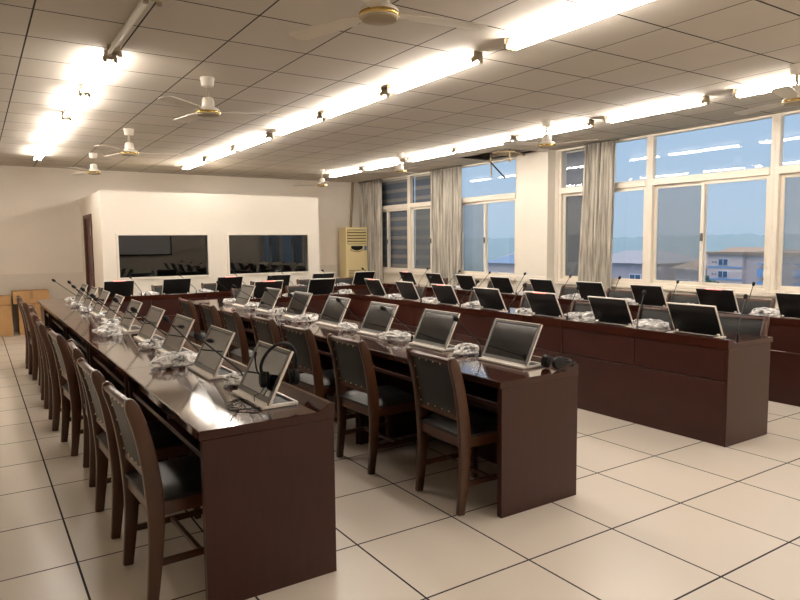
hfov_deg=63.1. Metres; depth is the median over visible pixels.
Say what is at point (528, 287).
chair
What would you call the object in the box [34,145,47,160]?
fluorescent light
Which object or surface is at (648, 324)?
plastic bag
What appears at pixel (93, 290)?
monitor
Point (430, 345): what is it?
tray
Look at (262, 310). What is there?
base
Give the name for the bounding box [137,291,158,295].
plastic bag
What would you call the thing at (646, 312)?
chair
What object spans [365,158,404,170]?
fluorescent light
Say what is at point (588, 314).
plastic bag
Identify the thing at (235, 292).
chair
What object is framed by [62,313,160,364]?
desk
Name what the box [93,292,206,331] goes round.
desk
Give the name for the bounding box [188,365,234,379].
tray
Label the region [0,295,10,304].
carton
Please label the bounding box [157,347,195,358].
tray
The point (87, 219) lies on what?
door
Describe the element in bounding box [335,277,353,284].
chair
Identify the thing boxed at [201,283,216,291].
chair
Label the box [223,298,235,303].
plastic bag
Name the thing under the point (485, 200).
window
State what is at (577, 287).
gooseneck microphone
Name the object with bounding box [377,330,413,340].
plastic bag
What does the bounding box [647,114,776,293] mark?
window
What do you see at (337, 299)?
gooseneck microphone
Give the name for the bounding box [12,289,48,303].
carton
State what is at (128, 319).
monitor
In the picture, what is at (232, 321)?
chair
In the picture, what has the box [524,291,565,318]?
monitor
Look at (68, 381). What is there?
chair
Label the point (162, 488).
chair
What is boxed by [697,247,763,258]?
house
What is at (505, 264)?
house
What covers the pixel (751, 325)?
chair
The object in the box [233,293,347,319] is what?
desk
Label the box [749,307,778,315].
plastic bag
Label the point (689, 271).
house
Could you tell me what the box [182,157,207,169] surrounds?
fluorescent light
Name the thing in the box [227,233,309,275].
window
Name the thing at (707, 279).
tree
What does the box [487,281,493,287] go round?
chair
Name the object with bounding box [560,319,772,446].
desk
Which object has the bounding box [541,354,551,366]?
ear cup
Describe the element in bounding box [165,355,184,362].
headset
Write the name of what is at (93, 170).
ceiling fan
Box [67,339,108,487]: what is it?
chair
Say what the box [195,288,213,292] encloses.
plastic bag
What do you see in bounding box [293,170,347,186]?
ceiling fan
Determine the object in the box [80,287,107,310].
gooseneck microphone
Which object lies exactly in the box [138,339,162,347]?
plastic bag
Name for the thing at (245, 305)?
plastic bag
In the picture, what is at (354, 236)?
vent
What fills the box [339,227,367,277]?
air conditioner
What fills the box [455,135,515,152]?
fluorescent light
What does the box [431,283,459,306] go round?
monitor
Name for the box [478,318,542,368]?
monitor
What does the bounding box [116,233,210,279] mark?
window
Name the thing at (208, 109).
ceiling fan
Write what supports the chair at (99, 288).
on the floor
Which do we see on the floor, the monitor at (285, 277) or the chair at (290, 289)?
the chair at (290, 289)
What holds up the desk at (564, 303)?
on the floor
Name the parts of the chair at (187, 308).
leg, backrest, leg, seat frame, seat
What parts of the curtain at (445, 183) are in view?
rail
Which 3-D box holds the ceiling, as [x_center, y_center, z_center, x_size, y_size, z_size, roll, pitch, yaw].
[-0.289,-1.992,6.243,9.340,0.030,16.400,-4,6,-33]
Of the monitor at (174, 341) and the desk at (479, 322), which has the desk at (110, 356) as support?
the monitor at (174, 341)
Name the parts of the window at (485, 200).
sash, sash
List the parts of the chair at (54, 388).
leg, leg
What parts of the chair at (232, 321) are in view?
rail, leg, backrest, seat frame, leg, seat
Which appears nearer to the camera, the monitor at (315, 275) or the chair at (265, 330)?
the chair at (265, 330)
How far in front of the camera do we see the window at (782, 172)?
7.47 m
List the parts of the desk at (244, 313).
panel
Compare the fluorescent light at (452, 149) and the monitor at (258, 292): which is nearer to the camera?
the monitor at (258, 292)
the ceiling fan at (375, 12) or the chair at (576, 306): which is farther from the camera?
the chair at (576, 306)
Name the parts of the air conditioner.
control panel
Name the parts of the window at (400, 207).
sash, sash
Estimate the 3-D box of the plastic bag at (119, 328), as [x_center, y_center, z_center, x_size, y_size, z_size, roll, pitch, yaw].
[-2.480,0.248,5.543,0.259,0.084,0.395,-3,5,-22]
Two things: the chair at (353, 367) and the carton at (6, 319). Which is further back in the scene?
the carton at (6, 319)
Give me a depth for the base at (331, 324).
5.94 m
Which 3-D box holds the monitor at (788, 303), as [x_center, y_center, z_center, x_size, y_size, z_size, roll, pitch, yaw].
[3.696,0.061,5.996,0.180,0.258,0.410,-4,6,-33]
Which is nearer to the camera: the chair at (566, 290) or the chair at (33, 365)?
the chair at (33, 365)
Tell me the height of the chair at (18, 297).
0.894 m
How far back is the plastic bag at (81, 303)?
8.10 m
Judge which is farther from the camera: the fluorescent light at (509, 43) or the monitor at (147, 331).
the monitor at (147, 331)
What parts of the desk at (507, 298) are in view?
panel, panel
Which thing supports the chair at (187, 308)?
on the floor
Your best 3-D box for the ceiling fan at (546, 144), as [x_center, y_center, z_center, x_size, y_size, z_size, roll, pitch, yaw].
[1.749,-1.970,7.823,1.078,0.326,0.948,0,5,7]
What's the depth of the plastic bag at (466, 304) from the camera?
7.45 m
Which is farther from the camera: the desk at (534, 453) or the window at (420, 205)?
the window at (420, 205)
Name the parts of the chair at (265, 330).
leg, rail, backrest, leg, seat frame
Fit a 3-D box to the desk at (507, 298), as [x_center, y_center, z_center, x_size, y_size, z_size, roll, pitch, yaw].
[1.808,0.303,9.141,0.612,0.794,1.608,-4,6,-33]
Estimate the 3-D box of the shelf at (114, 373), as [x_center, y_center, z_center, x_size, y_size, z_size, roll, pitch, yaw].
[-1.873,0.504,4.811,0.510,0.027,1.570,-4,6,-33]
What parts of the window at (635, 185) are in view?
sash, sash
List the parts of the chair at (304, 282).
backrest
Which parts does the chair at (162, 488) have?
rail, leg, backrest, rail, leg, seat, seat frame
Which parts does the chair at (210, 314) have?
leg, rail, backrest, leg, seat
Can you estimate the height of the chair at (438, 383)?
0.894 m
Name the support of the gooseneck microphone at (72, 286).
on the desk at (57, 314)
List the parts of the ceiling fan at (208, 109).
blade, blade, plate, blade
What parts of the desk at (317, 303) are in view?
panel, panel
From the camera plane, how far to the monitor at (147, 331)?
5.16 m
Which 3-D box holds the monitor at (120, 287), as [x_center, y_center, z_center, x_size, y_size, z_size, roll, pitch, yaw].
[-4.061,-0.158,9.400,0.410,0.258,0.180,-4,6,-33]
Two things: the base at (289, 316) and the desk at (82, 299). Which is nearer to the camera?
the base at (289, 316)
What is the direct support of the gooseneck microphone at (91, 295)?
on the desk at (78, 330)
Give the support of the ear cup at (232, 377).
on the headset at (238, 372)
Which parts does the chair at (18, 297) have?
leg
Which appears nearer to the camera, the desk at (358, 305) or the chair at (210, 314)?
the chair at (210, 314)
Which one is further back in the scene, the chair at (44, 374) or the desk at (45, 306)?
the desk at (45, 306)
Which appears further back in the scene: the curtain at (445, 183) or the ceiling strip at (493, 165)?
the curtain at (445, 183)
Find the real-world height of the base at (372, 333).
0.016 m
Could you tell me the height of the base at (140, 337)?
0.016 m
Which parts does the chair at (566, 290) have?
backrest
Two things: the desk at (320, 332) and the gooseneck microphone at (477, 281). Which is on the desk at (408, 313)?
the gooseneck microphone at (477, 281)
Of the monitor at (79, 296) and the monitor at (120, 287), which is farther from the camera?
the monitor at (120, 287)
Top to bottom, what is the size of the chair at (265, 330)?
0.894 m
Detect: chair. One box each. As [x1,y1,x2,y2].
[16,295,48,368]
[19,300,63,380]
[28,305,40,392]
[29,311,86,408]
[36,319,81,430]
[47,328,124,455]
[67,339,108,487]
[77,358,200,539]
[98,287,136,317]
[102,381,203,599]
[151,285,181,315]
[178,297,205,345]
[199,302,255,353]
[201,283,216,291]
[220,308,254,365]
[231,288,252,297]
[250,314,326,399]
[280,323,354,423]
[285,285,307,295]
[296,279,309,285]
[327,333,416,474]
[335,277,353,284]
[406,347,496,515]
[415,286,426,297]
[468,291,478,302]
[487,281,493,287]
[519,295,530,309]
[522,283,532,291]
[543,300,591,351]
[560,285,578,296]
[606,288,633,299]
[606,305,673,372]
[666,292,698,303]
[683,312,769,381]
[736,297,775,312]
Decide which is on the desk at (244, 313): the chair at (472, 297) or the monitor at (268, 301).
the monitor at (268, 301)
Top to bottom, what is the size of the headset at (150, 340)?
0.049 m
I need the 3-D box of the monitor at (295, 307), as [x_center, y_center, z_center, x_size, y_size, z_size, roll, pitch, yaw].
[-1.047,0.050,6.672,0.180,0.258,0.410,-4,6,-33]
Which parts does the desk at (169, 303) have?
panel, panel, panel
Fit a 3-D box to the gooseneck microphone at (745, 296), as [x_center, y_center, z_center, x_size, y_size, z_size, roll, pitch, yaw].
[2.659,0.122,5.066,0.033,0.318,0.367,3,6,36]
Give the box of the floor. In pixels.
[0,331,799,599]
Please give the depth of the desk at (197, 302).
8.54 m
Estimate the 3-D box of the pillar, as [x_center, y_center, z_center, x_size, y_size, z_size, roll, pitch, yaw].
[2.192,-0.905,10.590,0.175,2.940,0.720,-4,6,-33]
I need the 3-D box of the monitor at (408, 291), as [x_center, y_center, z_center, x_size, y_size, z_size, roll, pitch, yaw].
[0.105,-0.117,8.451,0.180,0.258,0.410,-4,6,-33]
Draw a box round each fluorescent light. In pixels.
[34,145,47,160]
[41,132,58,149]
[50,113,71,136]
[63,87,90,118]
[80,49,117,94]
[107,0,162,57]
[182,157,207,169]
[206,146,236,160]
[234,132,272,150]
[274,112,324,135]
[321,87,388,118]
[329,167,362,177]
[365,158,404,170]
[387,51,482,94]
[408,148,456,161]
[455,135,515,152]
[504,0,651,51]
[517,119,593,140]
[604,95,709,123]
[733,76,799,98]
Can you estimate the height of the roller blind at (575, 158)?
2.008 m
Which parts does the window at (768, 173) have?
sash, sash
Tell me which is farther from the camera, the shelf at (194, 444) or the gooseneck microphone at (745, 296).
the gooseneck microphone at (745, 296)
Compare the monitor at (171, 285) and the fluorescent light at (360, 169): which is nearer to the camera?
the monitor at (171, 285)
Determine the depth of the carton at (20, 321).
11.24 m
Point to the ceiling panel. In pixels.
(501, 153)
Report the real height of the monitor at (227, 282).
0.258 m
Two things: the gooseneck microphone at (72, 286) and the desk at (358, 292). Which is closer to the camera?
the gooseneck microphone at (72, 286)
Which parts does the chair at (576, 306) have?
leg, rail, backrest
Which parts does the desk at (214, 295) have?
panel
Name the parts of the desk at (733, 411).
panel, panel, panel, panel, panel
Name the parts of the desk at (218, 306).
panel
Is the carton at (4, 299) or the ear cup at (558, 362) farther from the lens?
the carton at (4, 299)
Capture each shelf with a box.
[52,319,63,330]
[68,333,86,352]
[93,355,124,387]
[133,391,199,456]
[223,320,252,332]
[281,338,330,356]
[373,360,496,407]
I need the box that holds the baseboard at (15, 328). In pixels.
[13,326,18,331]
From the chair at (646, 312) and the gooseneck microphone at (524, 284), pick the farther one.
the gooseneck microphone at (524, 284)
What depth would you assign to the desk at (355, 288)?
11.33 m
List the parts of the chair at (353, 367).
leg, rail, backrest, rail, leg, seat, seat frame, leg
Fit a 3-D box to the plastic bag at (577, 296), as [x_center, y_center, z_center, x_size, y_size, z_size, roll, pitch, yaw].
[2.273,-0.049,8.421,0.408,0.080,0.217,3,6,33]
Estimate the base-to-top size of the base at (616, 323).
0.016 m
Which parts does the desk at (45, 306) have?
panel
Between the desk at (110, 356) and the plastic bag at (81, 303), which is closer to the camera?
the desk at (110, 356)
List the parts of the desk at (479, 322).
panel, panel, panel, panel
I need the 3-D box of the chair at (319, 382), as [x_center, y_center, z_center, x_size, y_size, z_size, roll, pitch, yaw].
[-0.602,0.626,5.150,0.528,0.894,0.466,-4,6,-35]
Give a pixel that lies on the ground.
(468, 265)
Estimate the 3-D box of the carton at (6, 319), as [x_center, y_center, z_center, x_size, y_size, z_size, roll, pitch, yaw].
[-6.977,0.352,11.160,0.562,0.521,0.491,-4,6,-33]
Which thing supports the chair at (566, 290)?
on the floor
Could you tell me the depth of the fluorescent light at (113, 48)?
4.11 m
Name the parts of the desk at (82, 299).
panel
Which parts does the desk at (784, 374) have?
panel, panel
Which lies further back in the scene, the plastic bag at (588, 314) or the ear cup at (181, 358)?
the plastic bag at (588, 314)
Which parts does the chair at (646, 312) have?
leg, rail, backrest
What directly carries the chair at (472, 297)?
on the floor
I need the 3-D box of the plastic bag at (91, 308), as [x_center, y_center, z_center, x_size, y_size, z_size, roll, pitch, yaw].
[-3.610,0.103,7.496,0.156,0.056,0.269,-2,5,-17]
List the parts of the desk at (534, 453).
panel, panel, panel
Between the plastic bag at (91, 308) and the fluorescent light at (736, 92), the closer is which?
the fluorescent light at (736, 92)
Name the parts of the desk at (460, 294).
panel, panel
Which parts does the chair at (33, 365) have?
leg, leg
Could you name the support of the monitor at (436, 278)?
on the desk at (460, 294)
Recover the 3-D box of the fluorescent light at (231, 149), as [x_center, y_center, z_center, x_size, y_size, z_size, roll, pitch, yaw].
[-2.741,-2.232,9.950,0.100,0.084,1.224,-4,6,-33]
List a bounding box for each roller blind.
[382,176,414,267]
[415,174,430,268]
[566,149,583,275]
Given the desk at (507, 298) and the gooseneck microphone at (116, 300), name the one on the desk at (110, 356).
the gooseneck microphone at (116, 300)
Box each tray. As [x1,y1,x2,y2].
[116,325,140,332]
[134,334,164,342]
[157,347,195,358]
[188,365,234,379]
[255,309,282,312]
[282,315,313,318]
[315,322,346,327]
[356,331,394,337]
[409,342,454,351]
[478,357,541,368]
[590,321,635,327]
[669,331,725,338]
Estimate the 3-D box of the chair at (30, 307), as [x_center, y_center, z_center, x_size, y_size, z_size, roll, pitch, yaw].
[-3.660,0.496,6.990,0.528,0.894,0.466,-4,6,-31]
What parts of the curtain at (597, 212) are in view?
rail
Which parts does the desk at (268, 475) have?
panel, panel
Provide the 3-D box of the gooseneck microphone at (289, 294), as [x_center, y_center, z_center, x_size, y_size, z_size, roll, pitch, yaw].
[-0.901,0.071,6.149,0.033,0.302,0.379,4,7,44]
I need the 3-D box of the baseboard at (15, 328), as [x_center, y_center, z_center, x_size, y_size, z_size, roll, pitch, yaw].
[-4.734,0.372,13.095,8.900,0.100,0.012,-4,6,-33]
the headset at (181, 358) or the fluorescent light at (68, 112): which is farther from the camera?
the fluorescent light at (68, 112)
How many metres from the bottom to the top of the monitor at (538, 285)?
0.258 m
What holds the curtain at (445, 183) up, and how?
hanging from the ceiling
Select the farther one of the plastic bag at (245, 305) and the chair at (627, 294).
the chair at (627, 294)
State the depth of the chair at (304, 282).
11.64 m
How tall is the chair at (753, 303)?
0.894 m
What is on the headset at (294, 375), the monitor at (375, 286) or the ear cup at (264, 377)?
the ear cup at (264, 377)
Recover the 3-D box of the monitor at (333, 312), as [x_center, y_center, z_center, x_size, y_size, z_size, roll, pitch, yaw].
[-0.614,0.103,6.013,0.180,0.258,0.410,-4,6,-33]
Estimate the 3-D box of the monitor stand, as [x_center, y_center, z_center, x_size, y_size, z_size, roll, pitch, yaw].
[-0.663,0.472,3.169,0.180,0.016,0.410,-4,6,-33]
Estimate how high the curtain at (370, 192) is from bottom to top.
2.708 m
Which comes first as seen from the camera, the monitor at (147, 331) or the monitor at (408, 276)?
the monitor at (147, 331)
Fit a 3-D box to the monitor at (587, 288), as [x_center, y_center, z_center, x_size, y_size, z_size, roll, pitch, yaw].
[2.365,-0.102,8.024,0.180,0.258,0.410,-4,6,-33]
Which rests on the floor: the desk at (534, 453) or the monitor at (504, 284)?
the desk at (534, 453)
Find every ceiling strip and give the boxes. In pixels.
[488,161,505,178]
[489,152,491,176]
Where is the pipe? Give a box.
[349,182,353,226]
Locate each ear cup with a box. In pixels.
[178,355,184,362]
[229,375,237,382]
[259,371,269,387]
[289,368,299,384]
[469,345,475,351]
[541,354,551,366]
[552,356,564,369]
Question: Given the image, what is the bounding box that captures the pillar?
[515,150,554,291]
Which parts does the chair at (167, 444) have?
rail, leg, backrest, rail, leg, seat, seat frame, leg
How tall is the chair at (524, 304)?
0.894 m
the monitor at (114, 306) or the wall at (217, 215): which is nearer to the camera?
the monitor at (114, 306)
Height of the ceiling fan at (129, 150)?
0.326 m
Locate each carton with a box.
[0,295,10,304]
[0,305,13,336]
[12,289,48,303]
[17,303,40,318]
[18,318,40,334]
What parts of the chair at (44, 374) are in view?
leg, leg, seat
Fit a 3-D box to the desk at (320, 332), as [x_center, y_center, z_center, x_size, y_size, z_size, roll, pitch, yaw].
[-0.523,0.625,5.707,0.612,0.794,1.608,-4,6,-33]
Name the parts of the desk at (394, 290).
panel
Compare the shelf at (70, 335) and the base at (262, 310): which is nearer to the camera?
the shelf at (70, 335)
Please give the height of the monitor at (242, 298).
0.258 m
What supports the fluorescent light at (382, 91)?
attached to the ceiling
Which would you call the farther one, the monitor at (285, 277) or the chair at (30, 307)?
the monitor at (285, 277)
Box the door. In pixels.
[83,214,95,295]
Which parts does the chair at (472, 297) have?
backrest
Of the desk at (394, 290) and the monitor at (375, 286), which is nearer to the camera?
the monitor at (375, 286)
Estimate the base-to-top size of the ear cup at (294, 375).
0.082 m
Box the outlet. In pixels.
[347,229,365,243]
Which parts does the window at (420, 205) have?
sash, sash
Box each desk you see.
[37,298,84,324]
[41,300,95,327]
[47,305,123,339]
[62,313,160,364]
[85,329,200,397]
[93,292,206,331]
[123,356,336,599]
[191,299,228,331]
[196,301,258,330]
[200,288,285,299]
[218,306,320,357]
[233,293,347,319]
[276,319,414,443]
[333,283,385,292]
[333,291,370,319]
[348,293,400,321]
[359,339,578,518]
[379,297,478,339]
[386,283,430,294]
[420,286,474,302]
[453,306,588,357]
[501,292,580,348]
[558,298,667,371]
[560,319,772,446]
[678,311,799,406]
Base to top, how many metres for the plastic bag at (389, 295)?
0.068 m
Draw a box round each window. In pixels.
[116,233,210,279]
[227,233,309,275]
[382,175,408,271]
[408,172,431,273]
[460,157,516,278]
[558,135,649,285]
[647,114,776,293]
[770,110,799,293]
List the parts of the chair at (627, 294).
rail, backrest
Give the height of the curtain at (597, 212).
2.705 m
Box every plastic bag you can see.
[70,302,82,306]
[79,307,92,311]
[92,324,123,335]
[101,319,118,325]
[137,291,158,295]
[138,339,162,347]
[148,351,196,366]
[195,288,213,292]
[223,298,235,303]
[223,372,243,384]
[244,302,258,308]
[268,307,286,314]
[290,313,317,321]
[338,322,358,330]
[339,289,351,293]
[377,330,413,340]
[385,294,401,298]
[422,297,437,302]
[452,343,478,354]
[461,300,480,307]
[515,308,531,314]
[561,293,580,298]
[565,311,594,321]
[626,299,634,304]
[632,319,670,330]
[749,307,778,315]
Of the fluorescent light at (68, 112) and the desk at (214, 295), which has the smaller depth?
the fluorescent light at (68, 112)
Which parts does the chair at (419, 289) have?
backrest, leg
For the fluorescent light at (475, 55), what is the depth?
5.28 m
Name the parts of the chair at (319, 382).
leg, rail, backrest, rail, leg, seat, seat frame, leg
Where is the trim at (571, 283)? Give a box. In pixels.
[383,271,775,296]
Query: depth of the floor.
3.48 m
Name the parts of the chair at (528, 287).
backrest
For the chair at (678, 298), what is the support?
on the floor
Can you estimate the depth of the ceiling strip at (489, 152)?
10.93 m
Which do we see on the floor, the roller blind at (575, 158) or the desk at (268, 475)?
the desk at (268, 475)
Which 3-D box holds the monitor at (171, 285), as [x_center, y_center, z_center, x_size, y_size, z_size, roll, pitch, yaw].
[-3.379,-0.203,9.844,0.410,0.258,0.180,-4,6,-33]
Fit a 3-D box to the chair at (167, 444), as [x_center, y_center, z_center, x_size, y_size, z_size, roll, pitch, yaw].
[-1.448,0.768,3.618,0.528,0.894,0.466,-4,6,-35]
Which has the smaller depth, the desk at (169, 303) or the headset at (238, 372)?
the headset at (238, 372)
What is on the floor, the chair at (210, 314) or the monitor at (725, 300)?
the chair at (210, 314)
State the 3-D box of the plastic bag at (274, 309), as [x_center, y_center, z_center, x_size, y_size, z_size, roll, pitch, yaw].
[-1.283,0.112,7.054,0.320,0.068,0.210,-6,7,-45]
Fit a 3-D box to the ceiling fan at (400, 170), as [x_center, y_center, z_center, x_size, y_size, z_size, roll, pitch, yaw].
[0.080,-2.183,10.456,1.078,0.326,0.948,3,6,37]
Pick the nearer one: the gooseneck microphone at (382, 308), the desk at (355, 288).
the gooseneck microphone at (382, 308)
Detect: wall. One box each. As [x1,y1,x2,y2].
[0,165,359,325]
[79,191,102,297]
[98,190,318,317]
[383,149,783,351]
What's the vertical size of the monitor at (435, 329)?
0.258 m
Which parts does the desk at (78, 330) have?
panel, panel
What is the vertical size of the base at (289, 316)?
0.016 m
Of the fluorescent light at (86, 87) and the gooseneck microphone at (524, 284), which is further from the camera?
the gooseneck microphone at (524, 284)
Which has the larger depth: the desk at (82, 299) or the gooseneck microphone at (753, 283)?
the desk at (82, 299)
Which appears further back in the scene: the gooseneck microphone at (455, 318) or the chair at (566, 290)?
the chair at (566, 290)
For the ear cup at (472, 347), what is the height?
0.049 m
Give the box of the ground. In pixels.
[415,259,493,271]
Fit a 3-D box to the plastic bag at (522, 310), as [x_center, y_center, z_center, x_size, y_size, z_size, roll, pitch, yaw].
[1.293,0.112,6.787,0.196,0.063,0.298,3,6,37]
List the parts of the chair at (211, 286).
backrest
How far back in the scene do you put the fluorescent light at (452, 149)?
10.29 m
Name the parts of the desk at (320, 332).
panel, panel, panel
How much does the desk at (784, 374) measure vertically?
0.794 m
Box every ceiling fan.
[67,153,114,174]
[93,128,168,157]
[158,76,279,122]
[288,0,486,39]
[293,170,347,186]
[362,152,419,173]
[501,119,597,151]
[734,63,799,114]
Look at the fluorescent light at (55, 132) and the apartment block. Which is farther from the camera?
the apartment block
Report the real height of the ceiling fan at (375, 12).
0.326 m
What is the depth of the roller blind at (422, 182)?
13.55 m
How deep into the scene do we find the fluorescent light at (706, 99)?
6.88 m
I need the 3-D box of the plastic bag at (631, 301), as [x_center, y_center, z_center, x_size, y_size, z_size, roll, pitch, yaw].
[2.654,0.012,7.680,0.407,0.080,0.217,-4,6,-34]
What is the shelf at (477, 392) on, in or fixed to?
attached to the desk at (534, 453)
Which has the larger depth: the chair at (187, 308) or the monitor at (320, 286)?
the monitor at (320, 286)
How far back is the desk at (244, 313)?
7.00 m
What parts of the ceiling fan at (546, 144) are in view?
blade, blade, plate, blade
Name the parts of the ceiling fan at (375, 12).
blade, blade, plate, blade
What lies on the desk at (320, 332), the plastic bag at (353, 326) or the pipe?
the plastic bag at (353, 326)
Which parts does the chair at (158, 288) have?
backrest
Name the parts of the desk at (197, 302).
panel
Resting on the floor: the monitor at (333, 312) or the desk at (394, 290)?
the desk at (394, 290)
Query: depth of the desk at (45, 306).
8.47 m
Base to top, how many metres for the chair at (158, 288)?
0.894 m
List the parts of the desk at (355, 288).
panel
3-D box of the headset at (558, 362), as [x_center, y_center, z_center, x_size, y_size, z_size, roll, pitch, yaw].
[0.930,0.362,3.847,0.168,0.079,0.155,-4,6,-33]
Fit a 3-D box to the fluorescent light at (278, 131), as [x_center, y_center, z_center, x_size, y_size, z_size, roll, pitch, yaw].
[-1.192,-2.042,7.589,0.100,0.084,1.224,-4,6,-33]
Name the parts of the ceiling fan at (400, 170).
blade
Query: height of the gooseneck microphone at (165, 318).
0.344 m
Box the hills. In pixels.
[415,233,799,259]
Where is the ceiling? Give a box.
[0,0,799,182]
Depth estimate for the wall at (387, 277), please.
10.32 m
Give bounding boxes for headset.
[143,339,155,346]
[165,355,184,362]
[224,371,243,382]
[226,342,299,410]
[457,345,475,352]
[541,354,575,369]
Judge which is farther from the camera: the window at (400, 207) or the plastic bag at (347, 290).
the window at (400, 207)
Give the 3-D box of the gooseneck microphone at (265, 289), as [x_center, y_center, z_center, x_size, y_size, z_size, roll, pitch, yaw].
[-1.291,0.017,6.761,0.033,0.313,0.358,2,6,27]
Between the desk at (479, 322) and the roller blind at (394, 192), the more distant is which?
the roller blind at (394, 192)
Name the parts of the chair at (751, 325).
rail, backrest, leg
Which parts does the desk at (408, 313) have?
panel, panel, panel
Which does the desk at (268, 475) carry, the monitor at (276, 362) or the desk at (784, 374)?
the monitor at (276, 362)
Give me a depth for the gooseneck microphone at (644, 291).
5.64 m
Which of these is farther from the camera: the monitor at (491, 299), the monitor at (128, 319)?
the monitor at (491, 299)
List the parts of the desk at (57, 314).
panel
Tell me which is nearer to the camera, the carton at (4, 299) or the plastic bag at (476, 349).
the plastic bag at (476, 349)
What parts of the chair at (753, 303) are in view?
rail, backrest, leg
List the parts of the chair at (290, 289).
rail, backrest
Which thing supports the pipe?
attached to the wall at (40, 223)
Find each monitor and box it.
[73,283,87,303]
[80,286,97,308]
[89,290,109,315]
[101,294,124,322]
[103,280,133,296]
[116,299,141,332]
[134,305,164,342]
[157,314,195,358]
[162,278,190,293]
[188,325,234,379]
[216,276,242,291]
[232,284,255,307]
[232,340,297,409]
[251,280,282,298]
[255,287,282,312]
[266,274,290,288]
[282,291,313,318]
[307,278,335,294]
[312,272,334,278]
[315,296,350,327]
[352,271,374,284]
[356,301,398,337]
[364,278,386,297]
[395,281,422,301]
[399,271,417,285]
[409,309,459,351]
[425,273,444,286]
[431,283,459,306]
[455,274,476,290]
[473,287,507,311]
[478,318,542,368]
[490,276,514,293]
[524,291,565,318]
[529,278,558,297]
[575,281,606,300]
[587,296,635,327]
[630,284,667,307]
[667,302,725,338]
[695,287,740,313]
[775,292,799,318]
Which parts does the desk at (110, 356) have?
panel, panel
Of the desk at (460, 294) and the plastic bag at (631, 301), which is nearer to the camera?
the plastic bag at (631, 301)
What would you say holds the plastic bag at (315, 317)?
on the desk at (320, 332)
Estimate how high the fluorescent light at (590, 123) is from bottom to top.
0.084 m
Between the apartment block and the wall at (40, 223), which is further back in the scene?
the apartment block
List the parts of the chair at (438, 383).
leg, rail, backrest, rail, seat, seat frame, leg, leg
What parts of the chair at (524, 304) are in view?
leg, backrest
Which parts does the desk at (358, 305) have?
panel, panel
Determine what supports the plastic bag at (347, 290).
on the desk at (358, 292)
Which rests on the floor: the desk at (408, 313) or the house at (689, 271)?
the desk at (408, 313)
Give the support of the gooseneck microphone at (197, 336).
on the desk at (268, 475)
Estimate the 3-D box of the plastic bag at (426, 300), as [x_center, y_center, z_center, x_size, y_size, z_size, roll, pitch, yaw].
[0.394,-0.004,8.155,0.219,0.074,0.324,-1,5,-8]
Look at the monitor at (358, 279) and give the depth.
11.58 m
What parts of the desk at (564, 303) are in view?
panel, panel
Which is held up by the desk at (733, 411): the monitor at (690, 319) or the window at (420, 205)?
the monitor at (690, 319)
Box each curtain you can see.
[359,179,382,282]
[429,165,461,286]
[578,139,619,291]
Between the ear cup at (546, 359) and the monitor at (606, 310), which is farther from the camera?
the monitor at (606, 310)
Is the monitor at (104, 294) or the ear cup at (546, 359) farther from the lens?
the monitor at (104, 294)
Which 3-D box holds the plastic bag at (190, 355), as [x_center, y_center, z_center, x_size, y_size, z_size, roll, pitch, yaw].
[-1.407,0.364,4.094,0.230,0.083,0.396,2,6,30]
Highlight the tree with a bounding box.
[705,275,718,282]
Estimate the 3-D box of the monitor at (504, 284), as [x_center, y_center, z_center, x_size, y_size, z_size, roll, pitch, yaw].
[1.479,-0.211,9.375,0.180,0.258,0.410,-4,6,-33]
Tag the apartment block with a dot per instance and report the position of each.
(732, 267)
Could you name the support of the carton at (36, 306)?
on the carton at (20, 321)
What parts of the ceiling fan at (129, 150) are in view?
blade, blade, plate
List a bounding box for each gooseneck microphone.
[71,285,95,303]
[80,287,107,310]
[90,294,121,318]
[113,297,142,323]
[130,307,166,335]
[162,315,198,351]
[194,333,242,376]
[264,288,285,314]
[288,293,319,319]
[336,298,360,326]
[380,306,412,341]
[453,316,481,355]
[459,280,479,306]
[508,283,525,312]
[566,286,579,319]
[636,290,645,327]
[735,294,747,338]
[745,282,754,314]
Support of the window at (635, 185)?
in the wall at (387, 277)
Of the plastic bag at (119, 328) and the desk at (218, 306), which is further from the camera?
the desk at (218, 306)
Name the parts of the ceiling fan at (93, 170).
blade, blade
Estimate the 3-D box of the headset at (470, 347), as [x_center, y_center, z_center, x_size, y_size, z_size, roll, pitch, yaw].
[0.439,0.330,4.433,0.137,0.049,0.094,-4,6,-37]
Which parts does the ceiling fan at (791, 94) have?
blade, blade, plate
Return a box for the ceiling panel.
[490,151,524,155]
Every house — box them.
[483,254,514,272]
[611,250,696,280]
[671,257,706,281]
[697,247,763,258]
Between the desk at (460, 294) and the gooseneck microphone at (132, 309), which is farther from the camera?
the desk at (460, 294)
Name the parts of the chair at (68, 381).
rail, backrest, leg, leg, seat, seat frame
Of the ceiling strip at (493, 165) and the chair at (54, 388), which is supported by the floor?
the chair at (54, 388)
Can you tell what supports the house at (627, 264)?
on the ground
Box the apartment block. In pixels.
[706,250,799,286]
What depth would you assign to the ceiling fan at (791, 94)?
5.32 m
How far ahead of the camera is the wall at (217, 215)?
11.16 m
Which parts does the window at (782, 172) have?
sash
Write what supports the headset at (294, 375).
hanging from the monitor at (276, 362)
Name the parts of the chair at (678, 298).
leg, rail, backrest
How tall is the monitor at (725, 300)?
0.258 m

